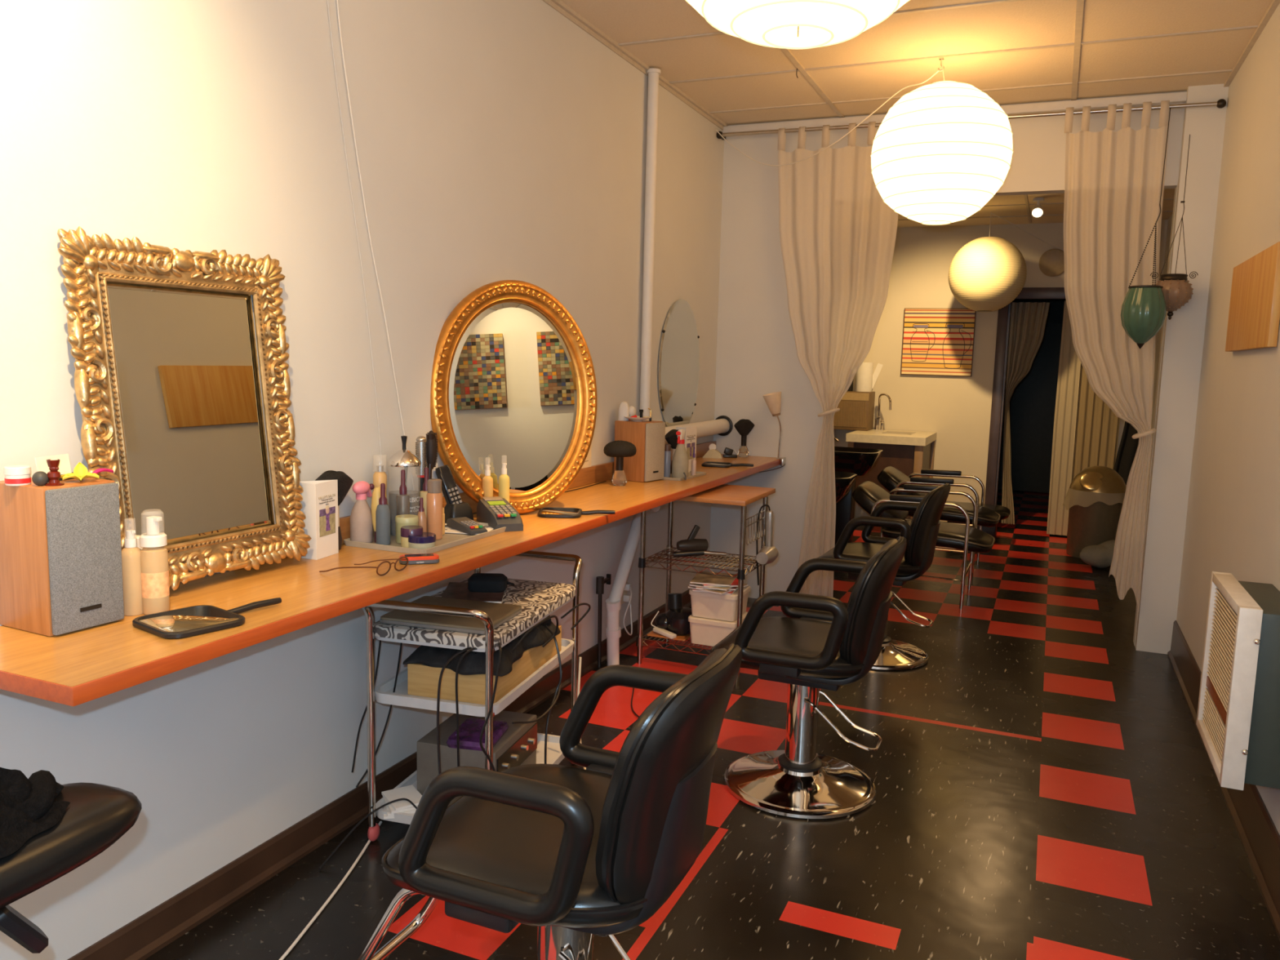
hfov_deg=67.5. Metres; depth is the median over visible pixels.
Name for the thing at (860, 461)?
bowl
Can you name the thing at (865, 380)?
paper roll
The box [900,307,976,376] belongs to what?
painting
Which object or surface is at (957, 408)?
wall
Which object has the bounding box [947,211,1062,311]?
paper lantern
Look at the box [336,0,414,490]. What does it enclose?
wire
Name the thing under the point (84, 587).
grille
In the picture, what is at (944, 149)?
paper lantern
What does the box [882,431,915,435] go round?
basin
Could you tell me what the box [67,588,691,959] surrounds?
baseboard
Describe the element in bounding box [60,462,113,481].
flower
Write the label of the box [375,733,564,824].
shelf
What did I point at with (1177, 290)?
hanging planter
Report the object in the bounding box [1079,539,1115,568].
cloth bag
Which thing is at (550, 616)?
cable
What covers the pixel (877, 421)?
faucet
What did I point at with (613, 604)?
drain pipe
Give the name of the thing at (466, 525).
card terminal
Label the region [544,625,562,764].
cable
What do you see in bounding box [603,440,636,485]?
neck duster
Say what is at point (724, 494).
wire rack
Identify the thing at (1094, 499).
trash can
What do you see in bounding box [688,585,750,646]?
plastic tub
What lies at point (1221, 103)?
curtain rod
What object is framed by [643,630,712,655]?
wire shelf
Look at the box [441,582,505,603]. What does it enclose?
magazine
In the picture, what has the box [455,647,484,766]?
cable
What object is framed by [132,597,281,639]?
mirror
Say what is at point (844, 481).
bowl
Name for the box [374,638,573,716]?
shelf
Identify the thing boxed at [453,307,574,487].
mirror glass
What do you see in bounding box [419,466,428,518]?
bottle
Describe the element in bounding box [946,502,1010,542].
chair
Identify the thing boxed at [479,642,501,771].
cable
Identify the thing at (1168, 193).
ceiling
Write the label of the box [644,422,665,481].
grille
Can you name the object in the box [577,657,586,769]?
cable
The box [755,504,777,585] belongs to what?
hair dryer
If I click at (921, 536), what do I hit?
chair
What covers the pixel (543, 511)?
mirror glass
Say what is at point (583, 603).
cable
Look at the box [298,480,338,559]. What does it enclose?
display card
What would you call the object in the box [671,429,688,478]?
bottle
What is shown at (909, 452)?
sink
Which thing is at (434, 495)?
bottle
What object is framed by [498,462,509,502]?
spray bottle
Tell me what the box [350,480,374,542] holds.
bottle
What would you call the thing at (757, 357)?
wall
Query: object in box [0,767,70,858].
towel
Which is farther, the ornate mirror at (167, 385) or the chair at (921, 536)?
the chair at (921, 536)
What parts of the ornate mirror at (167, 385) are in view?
rope moulding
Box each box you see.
[407,625,561,704]
[417,710,537,805]
[833,391,875,431]
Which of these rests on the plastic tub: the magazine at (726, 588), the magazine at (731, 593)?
the magazine at (731, 593)
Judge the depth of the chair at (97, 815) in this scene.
1.42 m
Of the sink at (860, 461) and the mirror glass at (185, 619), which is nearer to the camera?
the mirror glass at (185, 619)
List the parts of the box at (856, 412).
rail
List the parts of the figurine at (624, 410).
knob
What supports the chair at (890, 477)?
on the floor
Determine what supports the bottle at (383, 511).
on the tray at (449, 540)
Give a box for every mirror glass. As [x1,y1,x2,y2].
[107,287,269,539]
[138,607,239,631]
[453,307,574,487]
[540,508,579,514]
[704,462,729,465]
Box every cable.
[279,821,382,959]
[319,798,417,868]
[351,640,381,772]
[355,642,402,787]
[436,646,476,774]
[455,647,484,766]
[472,480,606,514]
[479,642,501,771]
[510,615,558,653]
[511,678,561,724]
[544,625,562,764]
[560,602,591,630]
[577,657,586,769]
[631,688,639,717]
[758,465,784,472]
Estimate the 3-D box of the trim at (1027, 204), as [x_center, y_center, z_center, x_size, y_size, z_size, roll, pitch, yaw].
[2.491,-2.112,7.002,2.750,0.008,3.410,5,8,23]
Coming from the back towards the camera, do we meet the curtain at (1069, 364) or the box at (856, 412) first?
the box at (856, 412)
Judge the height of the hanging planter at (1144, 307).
1.201 m
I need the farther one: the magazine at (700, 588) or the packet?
the magazine at (700, 588)
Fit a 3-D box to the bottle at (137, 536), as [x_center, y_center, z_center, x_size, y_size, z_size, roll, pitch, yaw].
[-1.136,0.205,2.155,0.042,0.160,0.042,5,8,23]
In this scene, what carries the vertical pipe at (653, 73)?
attached to the wall at (496, 140)
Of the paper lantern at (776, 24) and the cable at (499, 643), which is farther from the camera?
the cable at (499, 643)
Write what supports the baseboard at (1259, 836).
attached to the wall at (1233, 525)
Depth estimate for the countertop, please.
2.33 m
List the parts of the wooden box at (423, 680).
panel, panel, panel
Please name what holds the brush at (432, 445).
in the cup
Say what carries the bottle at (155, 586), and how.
on the countertop
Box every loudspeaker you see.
[0,477,124,636]
[613,419,665,482]
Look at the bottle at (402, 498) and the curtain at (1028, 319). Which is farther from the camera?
the curtain at (1028, 319)
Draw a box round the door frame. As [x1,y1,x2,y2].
[984,287,1065,505]
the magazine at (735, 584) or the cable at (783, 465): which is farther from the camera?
the cable at (783, 465)
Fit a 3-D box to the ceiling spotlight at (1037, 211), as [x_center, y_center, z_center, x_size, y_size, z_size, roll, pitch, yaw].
[3.014,-2.060,7.262,0.084,0.144,0.105,5,8,23]
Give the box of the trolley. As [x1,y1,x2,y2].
[361,551,582,841]
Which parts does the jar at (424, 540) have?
lid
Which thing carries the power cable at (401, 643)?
hanging from the trolley
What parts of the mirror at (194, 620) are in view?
frame, handle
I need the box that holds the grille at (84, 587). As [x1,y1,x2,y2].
[44,482,124,635]
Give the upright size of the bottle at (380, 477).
0.258 m
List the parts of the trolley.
post, push handle, post, push handle, post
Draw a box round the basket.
[46,458,59,466]
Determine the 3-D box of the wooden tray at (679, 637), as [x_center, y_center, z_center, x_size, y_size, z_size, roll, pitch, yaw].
[0.179,0.765,4.854,0.200,0.008,0.260,5,8,23]
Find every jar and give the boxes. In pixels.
[3,465,31,485]
[386,435,421,534]
[395,514,418,543]
[400,525,422,547]
[408,532,435,549]
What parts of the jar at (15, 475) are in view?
lid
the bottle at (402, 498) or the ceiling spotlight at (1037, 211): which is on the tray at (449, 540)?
the bottle at (402, 498)
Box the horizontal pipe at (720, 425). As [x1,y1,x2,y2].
[664,415,733,444]
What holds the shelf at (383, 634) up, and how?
attached to the trolley
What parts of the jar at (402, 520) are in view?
lid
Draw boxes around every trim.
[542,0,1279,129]
[722,92,1186,133]
[897,194,1173,222]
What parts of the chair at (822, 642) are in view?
seat, armrest, seat plate, armrest, pump lever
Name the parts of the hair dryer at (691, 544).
handle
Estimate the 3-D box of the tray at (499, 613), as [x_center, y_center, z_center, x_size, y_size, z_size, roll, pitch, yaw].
[-0.579,0.415,2.965,0.350,0.023,0.280,4,7,16]
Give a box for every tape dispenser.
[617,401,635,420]
[702,443,722,458]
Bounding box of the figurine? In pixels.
[44,458,64,486]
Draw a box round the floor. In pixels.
[145,488,1279,959]
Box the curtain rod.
[716,98,1226,140]
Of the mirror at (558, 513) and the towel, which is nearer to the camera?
the towel
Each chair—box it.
[0,782,142,953]
[357,643,742,959]
[710,536,906,819]
[817,483,951,671]
[852,480,995,613]
[876,466,1000,578]
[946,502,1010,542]
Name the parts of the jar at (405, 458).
lid, lid knob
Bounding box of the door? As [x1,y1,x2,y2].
[998,322,1062,493]
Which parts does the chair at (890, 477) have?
frame, frame, seat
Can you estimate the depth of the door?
11.64 m
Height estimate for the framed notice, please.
0.170 m
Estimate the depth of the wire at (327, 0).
2.89 m
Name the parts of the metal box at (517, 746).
knob, knob, control panel, knob, knob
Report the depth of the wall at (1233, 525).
3.98 m
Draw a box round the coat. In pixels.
[1114,421,1138,485]
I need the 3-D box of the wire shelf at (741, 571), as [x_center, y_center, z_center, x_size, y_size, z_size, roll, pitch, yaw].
[0.314,0.405,4.752,0.510,0.038,0.370,5,8,23]
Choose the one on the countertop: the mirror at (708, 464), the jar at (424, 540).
the mirror at (708, 464)
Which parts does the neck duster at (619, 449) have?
crystal handle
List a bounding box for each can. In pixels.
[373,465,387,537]
[1062,465,1126,558]
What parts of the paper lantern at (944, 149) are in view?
swag cord, lamp shade, cord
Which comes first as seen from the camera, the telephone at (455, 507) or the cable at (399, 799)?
the cable at (399, 799)
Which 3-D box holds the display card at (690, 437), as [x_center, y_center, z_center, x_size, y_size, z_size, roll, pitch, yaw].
[0.237,-0.159,4.989,0.062,0.235,0.140,5,8,27]
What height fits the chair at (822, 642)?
0.916 m
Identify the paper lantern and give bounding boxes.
[685,0,910,48]
[715,58,1013,225]
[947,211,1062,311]
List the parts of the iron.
handle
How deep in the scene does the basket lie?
1.92 m
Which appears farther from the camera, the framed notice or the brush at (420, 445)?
the framed notice
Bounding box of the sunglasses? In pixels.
[642,408,651,421]
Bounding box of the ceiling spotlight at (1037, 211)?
[1031,197,1044,217]
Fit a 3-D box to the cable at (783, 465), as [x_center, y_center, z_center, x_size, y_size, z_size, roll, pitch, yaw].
[0.631,-0.056,5.548,0.054,0.060,0.842,6,9,34]
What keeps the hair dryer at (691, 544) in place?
on the wire rack
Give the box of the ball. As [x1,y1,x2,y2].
[31,471,48,485]
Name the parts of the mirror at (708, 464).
frame, handle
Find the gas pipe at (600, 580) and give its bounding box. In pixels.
[595,573,611,667]
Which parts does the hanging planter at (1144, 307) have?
lamp shade, cord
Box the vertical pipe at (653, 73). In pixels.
[639,68,661,420]
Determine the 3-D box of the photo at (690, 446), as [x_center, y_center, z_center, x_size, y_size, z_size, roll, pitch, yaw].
[0.263,-0.152,4.976,0.008,0.089,0.101,5,8,23]
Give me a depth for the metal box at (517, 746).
3.03 m
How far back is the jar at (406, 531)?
2.86 m
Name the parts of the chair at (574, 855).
armrest, seat, pump lever, seat plate, armrest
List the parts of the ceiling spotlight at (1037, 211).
bulb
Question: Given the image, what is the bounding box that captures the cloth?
[402,621,560,676]
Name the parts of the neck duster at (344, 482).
handle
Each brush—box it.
[415,435,426,491]
[426,430,438,479]
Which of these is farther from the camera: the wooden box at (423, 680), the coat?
the coat
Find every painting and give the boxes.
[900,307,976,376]
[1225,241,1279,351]
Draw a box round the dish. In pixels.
[624,415,650,421]
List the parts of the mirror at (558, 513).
frame, handle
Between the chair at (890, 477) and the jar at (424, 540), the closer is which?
the jar at (424, 540)
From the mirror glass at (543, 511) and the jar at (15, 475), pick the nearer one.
the jar at (15, 475)
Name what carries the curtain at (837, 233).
hanging from the curtain rod
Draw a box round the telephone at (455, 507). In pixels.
[435,464,473,523]
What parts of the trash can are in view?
dome lid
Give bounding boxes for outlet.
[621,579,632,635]
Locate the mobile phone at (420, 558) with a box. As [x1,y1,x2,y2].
[399,553,439,564]
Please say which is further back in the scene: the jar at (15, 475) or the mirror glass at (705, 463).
the mirror glass at (705, 463)
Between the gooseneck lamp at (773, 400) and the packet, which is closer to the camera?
the packet
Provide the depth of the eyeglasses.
2.53 m
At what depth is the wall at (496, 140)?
2.80 m
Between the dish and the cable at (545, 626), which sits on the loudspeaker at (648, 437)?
the dish
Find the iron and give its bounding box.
[673,550,726,557]
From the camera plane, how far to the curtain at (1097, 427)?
8.46 m
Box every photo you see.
[319,505,335,537]
[686,442,694,459]
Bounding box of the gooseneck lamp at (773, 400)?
[763,391,784,466]
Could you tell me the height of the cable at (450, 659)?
0.570 m
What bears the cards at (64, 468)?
on the loudspeaker at (61, 567)
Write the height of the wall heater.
0.525 m
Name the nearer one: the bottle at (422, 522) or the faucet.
the bottle at (422, 522)
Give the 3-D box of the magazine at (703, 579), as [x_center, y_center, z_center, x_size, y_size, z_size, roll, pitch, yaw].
[0.361,0.479,4.658,0.192,0.008,0.242,3,7,14]
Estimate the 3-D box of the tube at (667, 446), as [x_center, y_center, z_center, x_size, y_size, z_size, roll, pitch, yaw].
[0.133,-0.095,4.749,0.040,0.165,0.040,5,8,23]
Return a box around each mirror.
[57,226,311,590]
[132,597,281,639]
[430,280,596,514]
[537,506,615,518]
[658,299,699,426]
[701,461,753,467]
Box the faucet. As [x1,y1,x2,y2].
[875,393,891,430]
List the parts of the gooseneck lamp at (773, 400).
lamp shade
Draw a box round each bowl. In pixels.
[834,446,883,475]
[835,471,857,502]
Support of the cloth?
on the wooden box at (423, 680)
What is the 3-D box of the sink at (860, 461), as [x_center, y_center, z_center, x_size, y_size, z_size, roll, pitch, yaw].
[1.629,0.115,7.582,0.500,0.899,0.440,5,8,23]
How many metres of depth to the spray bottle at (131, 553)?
2.08 m
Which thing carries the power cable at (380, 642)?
hanging from the trolley
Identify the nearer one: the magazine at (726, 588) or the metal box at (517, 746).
the metal box at (517, 746)
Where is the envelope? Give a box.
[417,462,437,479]
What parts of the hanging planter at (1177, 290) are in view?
lamp shade, cord, scroll handle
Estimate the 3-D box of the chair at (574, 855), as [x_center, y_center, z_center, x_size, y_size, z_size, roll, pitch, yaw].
[-0.206,0.772,1.904,0.769,0.968,0.647,5,8,23]
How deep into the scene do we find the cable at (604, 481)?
4.30 m
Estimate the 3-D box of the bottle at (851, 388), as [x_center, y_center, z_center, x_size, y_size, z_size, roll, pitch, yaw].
[1.987,-0.946,9.070,0.064,0.210,0.064,5,8,23]
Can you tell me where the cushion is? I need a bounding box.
[962,502,1010,519]
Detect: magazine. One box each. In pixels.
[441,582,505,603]
[688,579,744,591]
[688,583,747,594]
[689,571,737,586]
[692,588,735,595]
[695,586,736,590]
[696,573,737,586]
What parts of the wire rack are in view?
post, post, post, hook rail, post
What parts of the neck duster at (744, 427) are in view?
crystal handle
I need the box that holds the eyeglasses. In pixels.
[319,556,408,576]
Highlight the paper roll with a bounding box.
[855,362,883,391]
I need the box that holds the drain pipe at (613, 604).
[605,506,660,666]
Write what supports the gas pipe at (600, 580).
on the floor
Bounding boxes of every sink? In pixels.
[834,437,883,545]
[845,393,937,519]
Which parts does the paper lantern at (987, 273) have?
lamp shade, swag cord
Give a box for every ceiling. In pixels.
[560,0,1272,125]
[897,188,1174,227]
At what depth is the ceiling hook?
4.46 m
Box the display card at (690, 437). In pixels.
[675,426,697,472]
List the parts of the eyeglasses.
temple arm, temple arm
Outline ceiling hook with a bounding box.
[937,57,944,71]
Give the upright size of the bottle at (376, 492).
0.170 m
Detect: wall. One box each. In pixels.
[0,0,724,959]
[708,84,1228,653]
[833,219,1168,522]
[1009,298,1081,482]
[1151,214,1172,434]
[1176,3,1279,835]
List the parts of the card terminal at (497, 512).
paper lid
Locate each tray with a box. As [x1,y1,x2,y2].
[343,522,506,554]
[379,595,521,635]
[647,630,690,640]
[662,471,706,480]
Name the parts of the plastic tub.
lid, plastic tub, lid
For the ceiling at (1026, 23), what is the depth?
4.40 m
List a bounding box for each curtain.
[777,121,898,596]
[1000,302,1049,524]
[1046,300,1080,535]
[1063,100,1169,612]
[1071,364,1119,480]
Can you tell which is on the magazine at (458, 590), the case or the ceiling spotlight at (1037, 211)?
the case
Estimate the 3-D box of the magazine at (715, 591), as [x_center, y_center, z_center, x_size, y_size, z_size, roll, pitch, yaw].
[0.380,0.514,4.651,0.192,0.008,0.242,7,9,37]
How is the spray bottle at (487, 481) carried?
on the countertop
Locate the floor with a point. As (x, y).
(1047, 788)
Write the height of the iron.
0.040 m
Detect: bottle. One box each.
[121,529,142,616]
[124,534,143,549]
[139,515,169,614]
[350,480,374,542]
[370,486,387,542]
[375,483,390,545]
[396,469,409,515]
[417,497,426,532]
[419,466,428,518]
[426,478,442,539]
[442,507,444,534]
[482,464,493,497]
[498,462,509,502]
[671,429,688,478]
[847,380,853,391]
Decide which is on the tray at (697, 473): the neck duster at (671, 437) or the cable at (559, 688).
the neck duster at (671, 437)
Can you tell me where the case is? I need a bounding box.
[467,573,515,592]
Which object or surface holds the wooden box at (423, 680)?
on the trolley
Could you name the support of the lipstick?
in the dish
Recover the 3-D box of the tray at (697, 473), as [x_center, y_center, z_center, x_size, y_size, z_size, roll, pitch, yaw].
[0.196,-0.024,4.845,0.170,0.013,0.330,5,8,27]
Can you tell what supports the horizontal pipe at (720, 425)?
attached to the wall at (496, 140)
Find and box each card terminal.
[446,516,487,534]
[476,496,523,531]
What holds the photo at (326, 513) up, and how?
attached to the display card at (319, 503)
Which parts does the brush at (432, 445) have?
handle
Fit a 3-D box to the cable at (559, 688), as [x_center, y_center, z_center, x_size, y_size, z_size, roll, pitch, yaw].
[-0.309,0.701,3.042,0.034,0.087,0.364,4,8,19]
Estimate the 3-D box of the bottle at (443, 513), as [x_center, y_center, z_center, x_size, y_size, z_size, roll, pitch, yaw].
[-0.647,0.132,3.086,0.038,0.086,0.038,5,8,23]
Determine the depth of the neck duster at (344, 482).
2.82 m
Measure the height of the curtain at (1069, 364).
2.080 m
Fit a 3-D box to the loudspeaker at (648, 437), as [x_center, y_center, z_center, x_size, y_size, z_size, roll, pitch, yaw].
[0.000,-0.145,4.669,0.192,0.285,0.165,6,9,33]
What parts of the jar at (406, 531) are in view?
lid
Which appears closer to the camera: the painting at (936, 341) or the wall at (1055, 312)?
the painting at (936, 341)
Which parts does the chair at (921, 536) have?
seat, armrest, seat plate, armrest, pump lever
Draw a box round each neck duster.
[315,470,353,550]
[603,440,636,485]
[665,429,678,473]
[733,418,754,457]
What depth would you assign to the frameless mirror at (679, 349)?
5.42 m
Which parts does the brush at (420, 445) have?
handle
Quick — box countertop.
[0,440,786,706]
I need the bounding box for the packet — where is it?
[445,717,509,751]
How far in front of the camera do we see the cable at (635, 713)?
4.16 m
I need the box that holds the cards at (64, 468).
[35,453,74,481]
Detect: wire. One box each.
[327,0,382,465]
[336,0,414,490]
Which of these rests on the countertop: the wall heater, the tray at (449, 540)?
the tray at (449, 540)
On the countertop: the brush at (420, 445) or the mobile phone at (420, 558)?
the mobile phone at (420, 558)
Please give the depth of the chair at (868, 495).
6.06 m
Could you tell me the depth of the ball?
1.90 m
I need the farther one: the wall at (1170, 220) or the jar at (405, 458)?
the wall at (1170, 220)
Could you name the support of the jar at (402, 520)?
on the tray at (449, 540)
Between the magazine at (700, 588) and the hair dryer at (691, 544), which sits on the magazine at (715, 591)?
the magazine at (700, 588)
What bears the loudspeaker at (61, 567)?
on the countertop
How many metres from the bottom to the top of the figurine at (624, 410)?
0.092 m
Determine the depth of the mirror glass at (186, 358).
2.33 m
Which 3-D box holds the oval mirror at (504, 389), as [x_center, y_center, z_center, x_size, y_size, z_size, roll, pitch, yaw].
[-0.448,-0.300,3.516,0.700,0.855,0.093,-4,9,-37]
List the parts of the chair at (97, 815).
lever handle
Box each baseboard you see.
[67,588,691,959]
[1167,620,1279,940]
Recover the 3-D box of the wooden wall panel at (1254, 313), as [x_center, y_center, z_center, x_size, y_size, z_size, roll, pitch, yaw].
[2.330,-0.673,3.644,0.028,0.350,0.895,5,8,23]
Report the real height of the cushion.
0.100 m
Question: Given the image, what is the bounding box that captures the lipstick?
[639,409,643,417]
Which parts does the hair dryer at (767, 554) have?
cord, handle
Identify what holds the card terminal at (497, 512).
on the countertop
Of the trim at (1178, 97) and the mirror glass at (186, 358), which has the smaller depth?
the mirror glass at (186, 358)
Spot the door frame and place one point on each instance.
(1004, 313)
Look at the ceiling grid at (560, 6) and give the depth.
4.44 m
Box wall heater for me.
[1195,571,1279,790]
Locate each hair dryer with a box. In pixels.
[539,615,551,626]
[676,524,708,551]
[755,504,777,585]
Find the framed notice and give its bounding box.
[581,445,591,468]
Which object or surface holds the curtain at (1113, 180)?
hanging from the curtain rod
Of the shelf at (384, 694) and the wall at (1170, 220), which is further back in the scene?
the wall at (1170, 220)
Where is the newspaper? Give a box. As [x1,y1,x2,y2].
[444,523,493,534]
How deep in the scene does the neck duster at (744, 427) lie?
5.90 m
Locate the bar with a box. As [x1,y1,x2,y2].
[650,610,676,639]
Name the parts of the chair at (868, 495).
frame, frame, seat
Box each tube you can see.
[663,444,671,477]
[690,446,696,475]
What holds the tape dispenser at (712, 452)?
on the countertop
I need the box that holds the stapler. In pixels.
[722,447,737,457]
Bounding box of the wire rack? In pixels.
[635,484,775,679]
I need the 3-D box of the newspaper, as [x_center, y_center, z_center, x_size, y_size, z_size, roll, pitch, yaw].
[-0.591,0.161,3.185,0.200,0.003,0.160,3,7,9]
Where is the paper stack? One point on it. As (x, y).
(411, 793)
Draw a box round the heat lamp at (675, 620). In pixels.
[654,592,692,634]
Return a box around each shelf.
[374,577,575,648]
[374,596,573,652]
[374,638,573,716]
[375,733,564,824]
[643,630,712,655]
[644,546,762,577]
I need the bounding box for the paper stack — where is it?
[381,784,422,818]
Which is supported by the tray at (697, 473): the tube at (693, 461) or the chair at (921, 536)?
the tube at (693, 461)
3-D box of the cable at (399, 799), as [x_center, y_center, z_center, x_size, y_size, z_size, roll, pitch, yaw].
[-0.817,1.053,2.875,0.297,0.130,0.084,-2,8,-29]
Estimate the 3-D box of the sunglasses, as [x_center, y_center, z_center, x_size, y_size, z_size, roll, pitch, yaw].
[0.024,-0.320,4.673,0.067,0.060,0.070,2,7,0]

